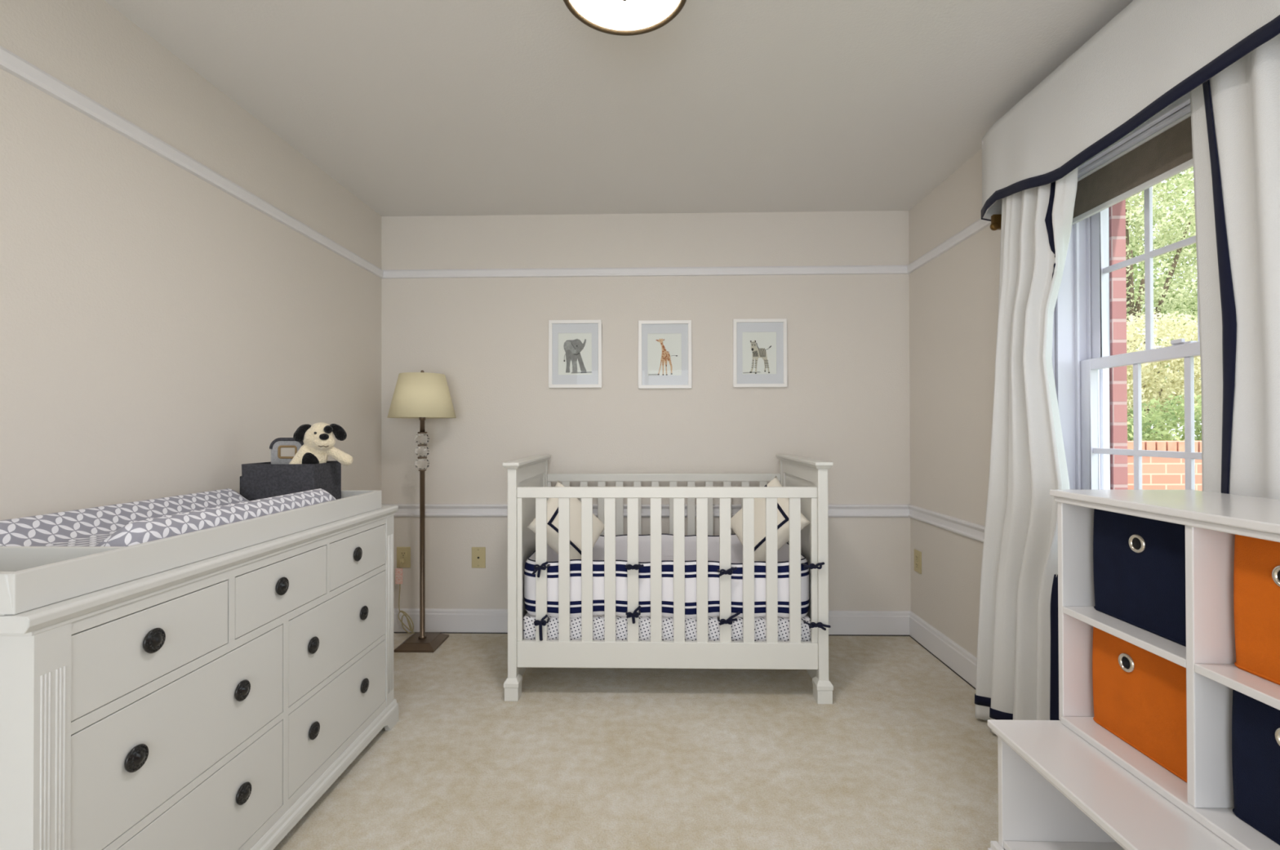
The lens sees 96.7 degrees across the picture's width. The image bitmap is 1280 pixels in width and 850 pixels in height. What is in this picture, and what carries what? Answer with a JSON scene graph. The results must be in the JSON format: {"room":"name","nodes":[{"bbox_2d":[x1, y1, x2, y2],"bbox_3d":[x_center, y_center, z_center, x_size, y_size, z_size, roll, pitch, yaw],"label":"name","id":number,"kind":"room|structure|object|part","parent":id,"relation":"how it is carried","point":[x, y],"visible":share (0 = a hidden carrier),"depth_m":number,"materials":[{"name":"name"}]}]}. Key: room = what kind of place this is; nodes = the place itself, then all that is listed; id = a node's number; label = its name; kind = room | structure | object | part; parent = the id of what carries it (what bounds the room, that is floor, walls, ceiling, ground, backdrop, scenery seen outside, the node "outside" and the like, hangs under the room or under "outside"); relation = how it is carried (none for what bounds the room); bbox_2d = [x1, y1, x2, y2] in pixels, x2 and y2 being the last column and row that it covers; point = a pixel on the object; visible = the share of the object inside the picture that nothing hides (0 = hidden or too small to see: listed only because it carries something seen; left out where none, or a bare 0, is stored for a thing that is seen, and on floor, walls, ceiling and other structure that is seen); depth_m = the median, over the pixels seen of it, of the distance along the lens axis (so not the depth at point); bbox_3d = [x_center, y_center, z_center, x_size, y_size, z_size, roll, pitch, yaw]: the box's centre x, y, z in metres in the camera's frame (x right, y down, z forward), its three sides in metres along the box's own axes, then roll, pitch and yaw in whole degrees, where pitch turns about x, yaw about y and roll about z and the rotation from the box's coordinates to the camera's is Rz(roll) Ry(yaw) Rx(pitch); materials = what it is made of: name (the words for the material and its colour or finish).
{"room":"children's room","nodes":[
{"label":"children's room","id":0,"kind":"room"},
{"bbox_2d":[0,0,381,520],"bbox_3d":[-1.644,-0.025,0.567,0.120,2.440,5.557,0,0,1],"label":"wall","id":1,"kind":"structure","parent":0,"point":[160,330],"depth_m":1.81,"materials":[{"name":"white paint"}]},
{"bbox_2d":[0,45,382,278],"bbox_3d":[-1.577,-0.905,0.571,0.018,0.051,5.557,0,0,1],"label":"trim","id":2,"kind":"structure","parent":1,"relation":"attached to","point":[10,62],"depth_m":1.80,"materials":[{"name":"white paint"}]},
{"bbox_2d":[393,631,975,688],"bbox_3d":[-0.046,1.188,0.514,3.040,0.005,5.542,0,0,1],"label":"trim","id":3,"kind":"structure","parent":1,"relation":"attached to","point":[393,632],"depth_m":3.25,"materials":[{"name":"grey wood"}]},
{"bbox_2d":[104,0,1133,216],"bbox_3d":[0.038,-1.310,0.536,3.492,0.120,5.797,0,0,1],"label":"ceiling","id":4,"kind":"structure","parent":0,"point":[415,108],"depth_m":2.11,"materials":[{"name":"white paint"}]},
{"bbox_2d":[563,0,686,35],"bbox_3d":[-0.040,-1.175,1.486,0.336,0.136,0.336,0,0,1],"label":"ceiling light","id":5,"kind":"object","parent":4,"relation":"attached to","point":[615,17],"visible":1,"depth_m":1.56,"materials":[{"name":"beige glass"}]},
{"bbox_2d":[273,632,998,849],"bbox_3d":[0.044,1.250,0.520,3.492,0.120,5.797,0,0,1],"label":"floor","id":6,"kind":"structure","parent":0,"point":[900,757],"depth_m":2.04,"materials":[{"name":"beige carpet"}]},
{"bbox_2d":[0,505,399,849],"bbox_3d":[-1.257,0.763,1.641,0.518,0.876,1.377,0,0,1],"label":"dresser","id":7,"kind":"object","parent":6,"relation":"on","point":[211,703],"visible":1,"depth_m":1.32,"materials":[{"name":"white paint"}]},
{"bbox_3d":[-1.058,0.731,0.996,0.063,0.750,0.062,0,0,1],"label":"fluted post","id":8,"kind":"part","parent":7,"relation":"part of","materials":[{"name":"white paint"}]},
{"bbox_3d":[-1.017,0.676,1.155,0.015,0.051,0.051,0,0,1],"label":"knob","id":9,"kind":"part","parent":7,"relation":"part of","materials":[{"name":"black metal"}]},
{"bbox_3d":[-1.036,0.462,1.220,0.020,0.155,0.383,0,0,1],"label":"drawer","id":10,"kind":"part","parent":7,"relation":"part of","materials":[{"name":"white paint"}]},
{"bbox_3d":[-1.017,0.453,1.196,0.015,0.051,0.051,0,0,1],"label":"knob","id":11,"kind":"part","parent":7,"relation":"part of","materials":[{"name":"black metal"}]},
{"bbox_3d":[-1.033,0.690,1.323,0.020,0.248,0.592,0,0,1],"label":"drawer","id":12,"kind":"part","parent":7,"relation":"part of","materials":[{"name":"white paint"}]},
{"bbox_2d":[0,490,381,615],"bbox_3d":[-1.276,0.290,1.607,0.483,0.072,1.297,0,0,1],"label":"tray","id":13,"kind":"object","parent":7,"relation":"on","point":[32,577],"visible":0.68,"depth_m":1.17,"materials":[{"name":"white paint"}]},
{"bbox_2d":[0,488,336,546],"bbox_3d":[-1.275,0.268,1.608,0.434,0.100,0.838,0,0,1],"label":"changing pad","id":14,"kind":"object","parent":13,"relation":"in","point":[130,523],"visible":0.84,"depth_m":1.44,"materials":[{"name":"grey fabric"}]},
{"bbox_2d":[240,437,341,501],"bbox_3d":[-1.308,0.185,2.126,0.296,0.276,0.180,0,0,1],"label":"caddy","id":15,"kind":"object","parent":13,"relation":"on","point":[277,477],"visible":0.59,"depth_m":2.04,"materials":[{"name":"grey fabric"}]},
{"bbox_2d":[288,422,352,465],"bbox_3d":[-1.179,0.118,2.108,0.192,0.257,0.126,0,0,1],"label":"puppy","id":16,"kind":"object","parent":15,"relation":"in","point":[318,439],"visible":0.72,"depth_m":2.09},
{"bbox_3d":[-1.033,0.957,1.321,0.020,0.240,0.592,0,0,1],"label":"drawer","id":17,"kind":"part","parent":7,"relation":"part of","materials":[{"name":"white paint"}]},
{"bbox_3d":[-1.010,0.678,1.453,0.015,0.051,0.051,0,0,1],"label":"knob","id":18,"kind":"part","parent":7,"relation":"part of","materials":[{"name":"black metal"}]},
{"bbox_3d":[-1.009,0.943,1.456,0.015,0.051,0.051,0,0,1],"label":"knob","id":19,"kind":"part","parent":7,"relation":"part of","materials":[{"name":"black metal"}]},
{"bbox_3d":[-1.026,0.464,1.636,0.020,0.155,0.401,0,0,1],"label":"drawer","id":20,"kind":"part","parent":7,"relation":"part of","materials":[{"name":"white paint"}]},
{"bbox_3d":[-1.007,0.456,1.609,0.015,0.051,0.051,0,0,1],"label":"knob","id":21,"kind":"part","parent":7,"relation":"part of","materials":[{"name":"black metal"}]},
{"bbox_3d":[-1.003,0.680,1.757,0.015,0.051,0.051,0,0,1],"label":"knob","id":22,"kind":"part","parent":7,"relation":"part of","materials":[{"name":"black metal"}]},
{"bbox_3d":[-1.002,0.945,1.759,0.015,0.051,0.051,0,0,1],"label":"knob","id":23,"kind":"part","parent":7,"relation":"part of","materials":[{"name":"black metal"}]},
{"bbox_3d":[-1.018,0.961,1.941,0.020,0.240,0.596,0,0,1],"label":"drawer","id":24,"kind":"part","parent":7,"relation":"part of","materials":[{"name":"white paint"}]},
{"bbox_3d":[-1.019,0.694,1.943,0.020,0.248,0.596,0,0,1],"label":"drawer","id":25,"kind":"part","parent":7,"relation":"part of","materials":[{"name":"white paint"}]},
{"bbox_3d":[-1.017,0.467,2.048,0.020,0.155,0.388,0,0,1],"label":"drawer","id":26,"kind":"part","parent":7,"relation":"part of","materials":[{"name":"white paint"}]},
{"bbox_3d":[-0.997,0.458,2.021,0.015,0.051,0.051,0,0,1],"label":"knob","id":27,"kind":"part","parent":7,"relation":"part of","materials":[{"name":"black metal"}]},
{"bbox_3d":[-0.996,0.682,2.063,0.015,0.051,0.051,0,0,1],"label":"knob","id":28,"kind":"part","parent":7,"relation":"part of","materials":[{"name":"black metal"}]},
{"bbox_3d":[-0.995,0.947,2.067,0.015,0.051,0.051,0,0,1],"label":"knob","id":29,"kind":"part","parent":7,"relation":"part of","materials":[{"name":"black metal"}]},
{"bbox_3d":[-1.028,0.739,2.275,0.063,0.750,0.062,0,0,1],"label":"fluted post","id":30,"kind":"part","parent":7,"relation":"part of","materials":[{"name":"white paint"}]},
{"bbox_2d":[386,369,456,652],"bbox_3d":[-1.220,0.453,3.146,0.391,1.514,0.358,0,0,1],"label":"floor lamp","id":31,"kind":"object","parent":6,"relation":"on","point":[421,395],"visible":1,"depth_m":3.10,"materials":[{"name":"brown metal"}]},
{"bbox_3d":[-1.303,0.996,3.252,0.197,0.424,0.078,0,0,17],"label":"cord","id":32,"kind":"part","parent":31,"relation":"part of","materials":[{"name":"beige plastic"}]},
{"bbox_3d":[-1.204,-0.160,3.148,0.356,0.240,0.356,0,0,1],"label":"lamp shade","id":33,"kind":"part","parent":31,"relation":"part of","materials":[{"name":"beige fabric"}]},
{"bbox_2d":[502,453,833,703],"bbox_3d":[0.126,0.685,2.859,1.433,1.040,0.797,0,0,1],"label":"crib","id":34,"kind":"object","parent":6,"relation":"on","point":[803,481],"visible":0.77,"depth_m":2.50,"materials":[{"name":"white paint"}]},
{"bbox_3d":[-0.562,0.664,2.518,0.039,0.942,0.042,0,0,1],"label":"post","id":35,"kind":"part","parent":34,"relation":"part of","materials":[{"name":"white paint"}]},
{"bbox_3d":[-0.555,0.182,2.876,0.073,0.030,0.793,0,0,1],"label":"cap rail","id":36,"kind":"part","parent":34,"relation":"part of","materials":[{"name":"white paint"}]},
{"bbox_3d":[-0.554,0.678,2.875,0.031,0.967,0.680,0,0,1],"label":"panel","id":37,"kind":"part","parent":34,"relation":"part of","materials":[{"name":"white paint"}]},
{"bbox_3d":[-0.545,0.668,3.233,0.039,0.942,0.042,0,0,1],"label":"post","id":38,"kind":"part","parent":34,"relation":"part of","materials":[{"name":"white paint"}]},
{"bbox_2d":[523,612,810,641],"bbox_3d":[0.125,0.930,2.858,1.295,0.126,0.612,0,0,1],"label":"mattress","id":39,"kind":"object","parent":34,"relation":"on","point":[621,622],"visible":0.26,"depth_m":2.55,"materials":[{"name":"white fabric"}]},
{"bbox_2d":[527,480,604,559],"bbox_3d":[-0.352,0.506,2.836,0.218,0.444,0.461,0,0,19],"label":"cushion","id":40,"kind":"object","parent":39,"relation":"on","point":[552,503],"visible":0.51,"depth_m":2.77,"materials":[{"name":"white fabric"}]},
{"bbox_2d":[524,533,831,640],"bbox_3d":[0.150,0.771,2.819,1.358,0.351,0.737,0,0,1],"label":"bumper cover","id":41,"kind":"object","parent":34,"relation":"attached to","point":[622,566],"visible":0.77,"depth_m":2.53,"materials":[{"name":"white fabric"}]},
{"bbox_2d":[730,475,810,561],"bbox_3d":[0.622,0.481,2.813,0.222,0.444,0.458,0,0,-15],"label":"cushion","id":42,"kind":"object","parent":34,"relation":"attached to","point":[736,521],"visible":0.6,"depth_m":2.75,"materials":[{"name":"white fabric"}]},
{"bbox_3d":[0.812,0.665,3.202,0.043,0.942,0.042,0,0,1],"label":"post","id":43,"kind":"part","parent":34,"relation":"part of","materials":[{"name":"white paint"}]},
{"bbox_3d":[0.804,0.675,2.844,0.035,0.967,0.680,0,0,1],"label":"panel","id":44,"kind":"part","parent":34,"relation":"part of","materials":[{"name":"white paint"}]},
{"bbox_3d":[0.803,0.178,2.844,0.077,0.030,0.793,0,0,1],"label":"cap rail","id":45,"kind":"part","parent":34,"relation":"part of","materials":[{"name":"white paint"}]},
{"bbox_3d":[0.796,0.660,2.486,0.043,0.942,0.042,0,0,1],"label":"post","id":46,"kind":"part","parent":34,"relation":"part of","materials":[{"name":"white paint"}]},
{"bbox_2d":[987,719,1235,849],"bbox_3d":[1.150,0.974,0.938,0.526,0.432,1.069,0,0,1],"label":"storage bench","id":47,"kind":"object","parent":6,"relation":"on","point":[1057,790],"visible":0.71,"depth_m":1.33,"materials":[{"name":"white laminate"}]},
{"bbox_3d":[1.173,0.941,1.450,0.504,0.304,0.018,0,0,1],"label":"panel","id":48,"kind":"part","parent":47,"relation":"part of","materials":[{"name":"white laminate"}]},
{"bbox_2d":[1049,489,1279,849],"bbox_3d":[1.234,0.461,0.937,0.360,0.594,1.078,0,0,1],"label":"cubby shelf","id":49,"kind":"object","parent":47,"relation":"on","point":[1212,521],"visible":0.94,"depth_m":1.11,"materials":[{"name":"white laminate"}]},
{"bbox_3d":[1.252,0.479,1.460,0.343,0.562,0.017,0,0,1],"label":"panel","id":50,"kind":"part","parent":49,"relation":"part of","materials":[{"name":"white laminate"}]},
{"bbox_2d":[1092,626,1186,782],"bbox_3d":[1.264,0.612,1.278,0.277,0.258,0.324,0,0,1],"label":"storage bin","id":51,"kind":"object","parent":49,"relation":"in","point":[1140,694],"visible":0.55,"depth_m":1.28,"materials":[{"name":"orange fabric"}]},
{"bbox_2d":[1093,508,1186,646],"bbox_3d":[1.265,0.330,1.280,0.273,0.264,0.324,0,0,1],"label":"storage bin","id":52,"kind":"object","parent":49,"relation":"in","point":[1139,562],"visible":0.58,"depth_m":1.29,"materials":[{"name":"blue fabric"}]},
{"bbox_2d":[1231,688,1279,844],"bbox_3d":[1.255,0.610,0.932,0.279,0.258,0.321,0,0,1],"label":"storage bin","id":53,"kind":"object","parent":49,"relation":"in","point":[1255,724],"visible":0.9,"depth_m":1.04,"materials":[{"name":"blue fabric"}]},
{"bbox_2d":[1233,534,1279,684],"bbox_3d":[1.257,0.328,0.934,0.273,0.264,0.321,0,0,1],"label":"storage bin","id":54,"kind":"object","parent":49,"relation":"in","point":[1256,571],"visible":0.93,"depth_m":1.04,"materials":[{"name":"orange fabric"}]},
{"bbox_2d":[381,210,911,610],"bbox_3d":[-0.042,-0.011,3.369,3.192,2.440,0.120,0,0,1],"label":"wall","id":55,"kind":"structure","parent":0,"point":[844,402],"depth_m":3.31,"materials":[{"name":"white paint"}]},
{"bbox_2d":[396,546,410,567],"bbox_3d":[-1.384,0.775,3.331,0.082,0.122,0.009,0,0,1],"label":"wall outlet","id":56,"kind":"object","parent":55,"relation":"attached to","point":[402,552],"visible":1,"depth_m":3.33,"materials":[{"name":"beige plastic"}]},
{"bbox_2d":[400,551,406,555],"bbox_3d":[-1.385,0.754,3.329,0.034,0.030,0.004,0,0,1],"label":"socket","id":57,"kind":"object","parent":56,"relation":"attached to","point":[402,553],"depth_m":3.33,"materials":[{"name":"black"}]},
{"bbox_2d":[471,546,485,568],"bbox_3d":[-0.943,0.774,3.321,0.082,0.122,0.008,0,0,1],"label":"cable plate","id":58,"kind":"object","parent":55,"relation":"attached to","point":[478,553],"visible":1,"depth_m":3.32,"materials":[{"name":"beige plastic"}]},
{"bbox_2d":[548,320,602,387],"bbox_3d":[-0.376,-0.413,3.308,0.311,0.394,0.021,0,0,1],"label":"picture frame","id":59,"kind":"object","parent":55,"relation":"attached to","point":[575,346],"visible":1,"depth_m":3.31,"materials":[{"name":"white wood"}]},
{"bbox_2d":[558,333,591,374],"bbox_3d":[-0.379,-0.413,3.313,0.204,0.251,0.004,0,0,1],"label":"print","id":60,"kind":"object","parent":59,"relation":"attached to","point":[575,349],"depth_m":3.31,"materials":[{"name":"white paper"}]},
{"bbox_2d":[381,503,909,517],"bbox_3d":[0.017,0.497,3.293,3.072,0.074,0.022,0,0,1],"label":"trim","id":61,"kind":"structure","parent":55,"relation":"attached to","point":[404,509],"depth_m":3.29,"materials":[{"name":"white paint"}]},
{"bbox_2d":[382,265,909,278],"bbox_3d":[0.014,-0.891,3.304,3.072,0.051,0.018,0,0,1],"label":"trim","id":62,"kind":"structure","parent":55,"relation":"attached to","point":[831,269],"depth_m":3.30,"materials":[{"name":"white paint"}]},
{"bbox_2d":[393,608,910,635],"bbox_3d":[0.019,1.140,3.292,3.072,0.137,0.016,0,0,1],"label":"baseboard","id":63,"kind":"structure","parent":55,"relation":"attached to","point":[437,620],"depth_m":3.30,"materials":[{"name":"white paint"}]},
{"bbox_2d":[638,320,692,388],"bbox_3d":[0.145,-0.408,3.296,0.311,0.394,0.021,0,0,1],"label":"picture frame","id":64,"kind":"object","parent":55,"relation":"attached to","point":[664,346],"visible":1,"depth_m":3.30,"materials":[{"name":"white wood"}]},
{"bbox_2d":[647,333,681,375],"bbox_3d":[0.142,-0.409,3.299,0.204,0.251,0.007,0,0,1],"label":"print","id":65,"kind":"object","parent":64,"relation":"attached to","point":[664,349],"depth_m":3.30,"materials":[{"name":"white paper"}]},
{"bbox_2d":[732,318,787,387],"bbox_3d":[0.692,-0.415,3.283,0.311,0.394,0.021,0,0,1],"label":"picture frame","id":66,"kind":"object","parent":55,"relation":"attached to","point":[759,344],"visible":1,"depth_m":3.28,"materials":[{"name":"white wood"}]},
{"bbox_2d":[742,332,776,373],"bbox_3d":[0.689,-0.415,3.287,0.204,0.251,0.005,0,0,1],"label":"print","id":67,"kind":"object","parent":66,"relation":"attached to","point":[758,348],"depth_m":3.29,"materials":[{"name":"white paper"}]},
{"bbox_2d":[908,102,1190,657],"bbox_3d":[1.548,-0.034,0.553,0.120,2.440,5.677,0,0,1],"label":"wall","id":68,"kind":"structure","parent":0,"point":[953,296],"depth_m":2.81,"materials":[{"name":"white paint"}]},
{"bbox_2d":[914,548,921,573],"bbox_3d":[1.547,0.761,3.172,0.009,0.122,0.082,0,0,1],"label":"wall outlet","id":69,"kind":"object","parent":68,"relation":"attached to","point":[917,554],"visible":1,"depth_m":3.16,"materials":[{"name":"beige plastic"}]},
{"bbox_2d":[909,610,977,688],"bbox_3d":[1.482,1.118,0.487,0.016,0.137,5.557,0,0,1],"label":"baseboard","id":70,"kind":"structure","parent":68,"relation":"attached to","point":[953,655],"depth_m":2.86,"materials":[{"name":"white paint"}]},
{"bbox_2d":[908,504,984,542],"bbox_3d":[1.529,0.490,2.715,0.022,0.074,1.107,0,0,1],"label":"trim","id":71,"kind":"structure","parent":68,"relation":"attached to","point":[975,531],"depth_m":2.81,"materials":[{"name":"white paint"}]},
{"bbox_2d":[906,217,991,273],"bbox_3d":[1.528,-0.899,2.724,0.018,0.051,1.107,0,0,1],"label":"trim","id":72,"kind":"structure","parent":68,"relation":"attached to","point":[980,224],"depth_m":2.80,"materials":[{"name":"white paint"}]},
{"bbox_2d":[990,213,1001,230],"bbox_3d":[1.456,-0.905,1.566,0.105,0.223,1.507,0,0,1],"label":"curtain rod","id":73,"kind":"object","parent":68,"relation":"attached to","point":[996,219],"visible":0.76,"depth_m":2.30,"materials":[{"name":"brown metal"}]},
{"bbox_2d":[974,166,1078,733],"bbox_3d":[1.424,0.090,2.107,0.144,2.190,0.584,0,0,-2],"label":"curtain","id":74,"kind":"object","parent":73,"relation":"hanging from","point":[1017,660],"visible":0.87,"depth_m":2.05,"materials":[{"name":"white fabric"}]},
{"bbox_2d":[1190,33,1279,499],"bbox_3d":[1.431,0.084,1.163,0.103,2.190,0.654,0,0,1],"label":"curtain","id":75,"kind":"object","parent":73,"relation":"hanging from","point":[1235,113],"visible":0.44,"depth_m":1.36,"materials":[{"name":"white fabric"}]},
{"bbox_2d":[1052,91,1201,489],"bbox_3d":[1.591,-0.220,1.660,0.245,1.428,0.974,0,0,1],"label":"window","id":76,"kind":"structure","parent":68,"relation":"in","point":[1083,359],"depth_m":2.02,"materials":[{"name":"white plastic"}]},
{"bbox_3d":[1.640,-0.536,1.661,0.030,0.665,0.822,0,0,1],"label":"sash","id":77,"kind":"part","parent":76,"relation":"part of","materials":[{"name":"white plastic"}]},
{"bbox_3d":[1.504,-0.220,1.662,0.020,1.428,0.974,0,0,1],"label":"casing","id":78,"kind":"part","parent":76,"relation":"part of","materials":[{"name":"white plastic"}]},
{"bbox_2d":[1071,111,1193,225],"bbox_3d":[1.547,-0.794,1.664,0.040,0.150,0.822,0,0,1],"label":"roller shade","id":79,"kind":"object","parent":76,"relation":"attached to","point":[1167,152],"visible":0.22,"depth_m":1.76,"materials":[{"name":"beige fabric"}]},
{"bbox_3d":[1.547,-0.864,1.665,0.040,0.010,0.822,0,0,1],"label":"head rail","id":80,"kind":"part","parent":79,"relation":"part of","materials":[{"name":"white plastic"}]},
{"bbox_3d":[1.601,0.092,1.657,0.030,0.658,0.822,0,0,1],"label":"sash","id":81,"kind":"part","parent":76,"relation":"part of","materials":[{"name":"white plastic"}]},
{"bbox_2d":[1093,356,1201,489],"bbox_3d":[1.601,0.085,1.657,0.012,0.567,0.712,0,0,1],"label":"sash","id":82,"kind":"object","parent":76,"relation":"attached to","point":[1189,456],"depth_m":1.83,"materials":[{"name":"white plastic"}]},
{"bbox_2d":[1103,186,1199,350],"bbox_3d":[1.640,-0.532,1.661,0.012,0.579,0.712,0,0,1],"label":"grille","id":83,"kind":"object","parent":76,"relation":"attached to","point":[1149,254],"depth_m":1.84,"materials":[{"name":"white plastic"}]},
{"bbox_2d":[981,0,1279,221],"bbox_3d":[1.423,-0.982,1.552,0.166,0.370,1.571,0,0,1],"label":"valance","id":84,"kind":"object","parent":68,"relation":"attached to","point":[1152,54],"visible":0.98,"depth_m":1.62,"materials":[{"name":"white fabric"}]},
{"bbox_2d":[1108,199,1128,489],"bbox_3d":[1.701,-0.264,0.490,0.050,2.900,5.797,0,0,1],"label":"wall","id":85,"kind":"structure","parent":0,"point":[1117,212],"depth_m":2.06,"materials":[{"name":"brick"}]},
{"label":"outside","id":86,"kind":"structure","parent":0,"visible":0},
{"bbox_3d":[13.086,1.307,8.188,22.225,0.100,35.000,0,0,1],"label":"floor","id":87,"kind":"structure","parent":86,"visible":0},
{"bbox_2d":[1125,166,1201,440],"bbox_3d":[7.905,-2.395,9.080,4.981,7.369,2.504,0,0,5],"label":"leafy tree","id":88,"kind":"object","parent":87,"relation":"on","point":[1132,307],"visible":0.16,"depth_m":8.80,"materials":[{"name":"green plant"}]},
{"bbox_2d":[1126,311,1201,440],"bbox_3d":[6.032,-0.035,6.851,2.380,2.638,1.620,0,0,1],"label":"round tree","id":89,"kind":"object","parent":87,"relation":"on","point":[1152,389],"visible":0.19,"depth_m":6.48,"materials":[{"name":"green plant"}]},
{"bbox_2d":[1127,392,1201,440],"bbox_3d":[5.489,0.491,5.421,3.133,1.581,1.080,0,0,-6],"label":"leafy shrub","id":90,"kind":"object","parent":87,"relation":"on","point":[1147,435],"visible":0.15,"depth_m":5.28,"materials":[{"name":"green plant"}]},
{"bbox_2d":[1127,440,1202,490],"bbox_3d":[5.822,0.682,4.170,7.643,1.135,0.250,0,0,1],"label":"wall","id":91,"kind":"structure","parent":87,"relation":"on","point":[1157,473],"depth_m":4.11,"materials":[{"name":"brick"}]}
]}

